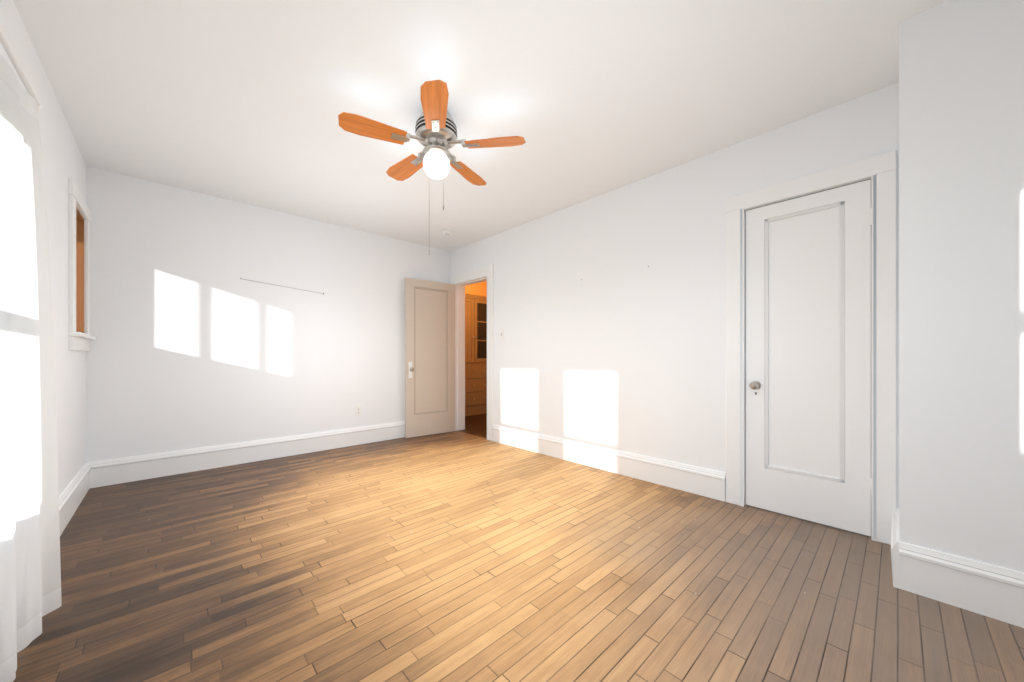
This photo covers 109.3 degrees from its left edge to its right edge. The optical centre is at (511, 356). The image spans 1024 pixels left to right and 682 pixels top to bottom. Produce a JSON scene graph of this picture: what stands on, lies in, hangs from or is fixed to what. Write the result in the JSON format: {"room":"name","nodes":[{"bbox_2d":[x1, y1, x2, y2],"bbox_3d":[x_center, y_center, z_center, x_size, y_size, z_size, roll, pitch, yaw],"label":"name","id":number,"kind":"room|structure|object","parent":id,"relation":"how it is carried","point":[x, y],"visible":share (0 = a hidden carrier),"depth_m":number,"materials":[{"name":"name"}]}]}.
{"room":"empty bedroom","nodes":[
{"label":"empty bedroom","id":0,"kind":"room"},
{"bbox_2d":[0,0,85,495],"bbox_3d":[-1.748,-0.227,0.834,0.470,2.454,5.130,0,0,-43],"label":"wall","id":1,"kind":"structure","parent":0,"point":[63,160],"depth_m":2.11,"materials":[{"name":"white paint"}]},
{"bbox_2d":[0,28,42,108],"bbox_3d":[-1.206,-1.000,0.671,0.096,0.080,2.078,0,0,-43],"label":"curtain rod","id":2,"kind":"object","parent":1,"relation":"attached to","point":[13,59],"visible":0.6,"depth_m":1.24,"materials":[{"name":"white paint"}]},
{"bbox_2d":[0,55,61,681],"bbox_3d":[-1.172,0.000,0.721,0.100,1.940,1.815,0,0,-43],"label":"sheer curtain","id":3,"kind":"object","parent":2,"relation":"hanging from","point":[30,580],"visible":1,"depth_m":1.23,"materials":[{"name":"white fabric"}]},
{"bbox_2d":[59,461,94,535],"bbox_3d":[-1.540,0.901,0.974,0.025,0.198,4.930,0,0,-43],"label":"baseboard","id":4,"kind":"structure","parent":1,"relation":"attached to","point":[74,493],"depth_m":2.35,"materials":[{"name":"white paint"}]},
{"bbox_2d":[68,179,95,351],"bbox_3d":[-3.074,-0.580,2.455,0.280,1.075,0.668,0,0,-43],"label":"window","id":5,"kind":"structure","parent":1,"relation":"in","point":[80,337],"depth_m":2.65,"materials":[{"name":"white paint"}]},
{"bbox_2d":[86,166,449,461],"bbox_3d":[-2.094,-0.227,3.934,3.275,2.454,0.140,0,0,-43],"label":"wall","id":6,"kind":"structure","parent":0,"point":[198,342],"depth_m":3.36,"materials":[{"name":"white paint"}]},
{"bbox_2d":[95,421,404,487],"bbox_3d":[-2.026,0.901,3.884,3.245,0.198,0.025,0,0,-43],"label":"baseboard","id":7,"kind":"structure","parent":6,"relation":"attached to","point":[142,467],"depth_m":3.35,"materials":[{"name":"white paint"}]},
{"bbox_2d":[240,278,325,294],"bbox_3d":[-2.274,-0.707,3.655,0.748,0.077,0.021,0,0,-43],"label":"cable","id":8,"kind":"object","parent":6,"relation":"attached to","point":[289,287],"visible":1,"depth_m":3.68,"materials":[{"name":"white plastic"}]},
{"bbox_2d":[355,406,361,415],"bbox_3d":[-1.756,0.615,4.150,0.070,0.116,0.008,0,0,-43],"label":"electrical outlet","id":9,"kind":"object","parent":6,"relation":"attached to","point":[358,410],"visible":1,"depth_m":4.15,"materials":[{"name":"white plastic"}]},
{"bbox_2d":[465,281,486,296],"bbox_3d":[-0.937,-0.227,6.306,1.380,2.454,0.510,0,0,-43],"label":"wall","id":10,"kind":"structure","parent":0,"point":[478,289],"depth_m":6.26,"materials":[{"name":"orange paint"}]},
{"bbox_2d":[13,0,947,250],"bbox_3d":[-0.244,-1.514,3.093,5.317,0.120,6.360,0,0,-43],"label":"ceiling","id":11,"kind":"structure","parent":0,"point":[246,101],"depth_m":1.96,"materials":[{"name":"white paint"}]},
{"bbox_2d":[338,80,525,254],"bbox_3d":[-0.482,-1.025,2.196,1.029,0.858,0.996,0,0,-43],"label":"ceiling fan","id":12,"kind":"object","parent":11,"relation":"hanging from","point":[436,131],"visible":1,"depth_m":2.10,"materials":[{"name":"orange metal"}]},
{"bbox_2d":[441,230,451,235],"bbox_3d":[-0.754,-1.436,4.208,0.128,0.036,0.128,0,0,-43],"label":"smoke detector","id":13,"kind":"object","parent":11,"relation":"attached to","point":[446,232],"visible":1,"depth_m":4.17,"materials":[{"name":"white plastic"}]},
{"bbox_2d":[13,413,1023,681],"bbox_3d":[-0.244,1.060,3.093,5.317,0.120,6.360,0,0,-43],"label":"floor","id":14,"kind":"structure","parent":0,"point":[469,553],"depth_m":1.59,"materials":[{"name":"brown wood"}]},
{"bbox_2d":[465,294,472,415],"bbox_3d":[-0.916,-0.031,6.228,0.205,2.062,0.364,0,0,-43],"label":"tall cabinet","id":15,"kind":"object","parent":14,"relation":"on","point":[468,298],"depth_m":6.16,"materials":[{"name":"brown wood"}]},
{"bbox_2d":[473,295,486,414],"bbox_3d":[-0.655,-0.031,6.473,0.510,2.062,0.364,0,0,-43],"label":"tall cabinet","id":16,"kind":"object","parent":14,"relation":"on","point":[475,355],"depth_m":6.33,"materials":[{"name":"brown wood"}]},
{"bbox_2d":[450,82,898,507],"bbox_3d":[0.284,-0.227,3.898,0.140,2.454,5.690,0,0,-43],"label":"wall","id":17,"kind":"structure","parent":0,"point":[621,345],"depth_m":2.96,"materials":[{"name":"white paint"}]},
{"bbox_2d":[405,278,454,437],"bbox_3d":[-1.047,0.009,4.680,0.695,1.965,0.143,0,0,-43],"label":"hall door","id":18,"kind":"structure","parent":17,"relation":"in","point":[429,357],"depth_m":4.65,"materials":[{"name":"beige wood"}]},
{"bbox_2d":[450,264,493,440],"bbox_3d":[-0.477,-0.054,4.706,0.182,2.109,0.900,0,0,-43],"label":"door frame","id":19,"kind":"structure","parent":17,"relation":"attached to","point":[461,281],"depth_m":4.80,"materials":[{"name":"white paint"}]},
{"bbox_2d":[499,329,503,338],"bbox_3d":[-0.126,-0.264,4.221,0.016,0.116,0.070,0,0,-43],"label":"light switch","id":20,"kind":"object","parent":17,"relation":"attached to","point":[501,333],"visible":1,"depth_m":4.22,"materials":[{"name":"white plastic"}]},
{"bbox_2d":[492,424,725,501],"bbox_3d":[0.626,0.901,3.414,0.025,0.198,2.481,0,0,-43],"label":"baseboard","id":21,"kind":"structure","parent":17,"relation":"attached to","point":[701,481],"depth_m":3.06,"materials":[{"name":"white paint"}]},
{"bbox_2d":[746,179,870,535],"bbox_3d":[1.788,0.004,2.226,0.144,1.975,0.609,0,0,-43],"label":"closet door","id":22,"kind":"structure","parent":17,"relation":"in","point":[808,357],"depth_m":2.20,"materials":[{"name":"white paint"}]},
{"bbox_2d":[726,150,895,544],"bbox_3d":[1.809,-0.047,2.262,0.162,2.094,0.806,0,0,-43],"label":"trim","id":23,"kind":"structure","parent":17,"relation":"attached to","point":[879,170],"depth_m":1.98,"materials":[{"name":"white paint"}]},
{"bbox_2d":[891,508,898,536],"bbox_3d":[1.862,0.901,1.764,0.485,0.198,0.025,0,0,-43],"label":"baseboard","id":24,"kind":"structure","parent":17,"relation":"attached to","point":[895,517],"depth_m":1.77,"materials":[{"name":"white paint"}]},
{"bbox_2d":[899,0,1023,572],"bbox_3d":[2.156,-0.227,1.545,0.638,2.454,0.696,0,0,-43],"label":"wall","id":25,"kind":"structure","parent":0,"point":[961,278],"depth_m":1.45,"materials":[{"name":"white paint"}]},
{"bbox_2d":[891,537,1023,627],"bbox_3d":[1.906,0.901,1.327,0.025,0.198,0.721,0,0,-43],"label":"baseboard","id":26,"kind":"structure","parent":25,"relation":"attached to","point":[989,590],"depth_m":1.45,"materials":[{"name":"white paint"}]}
]}

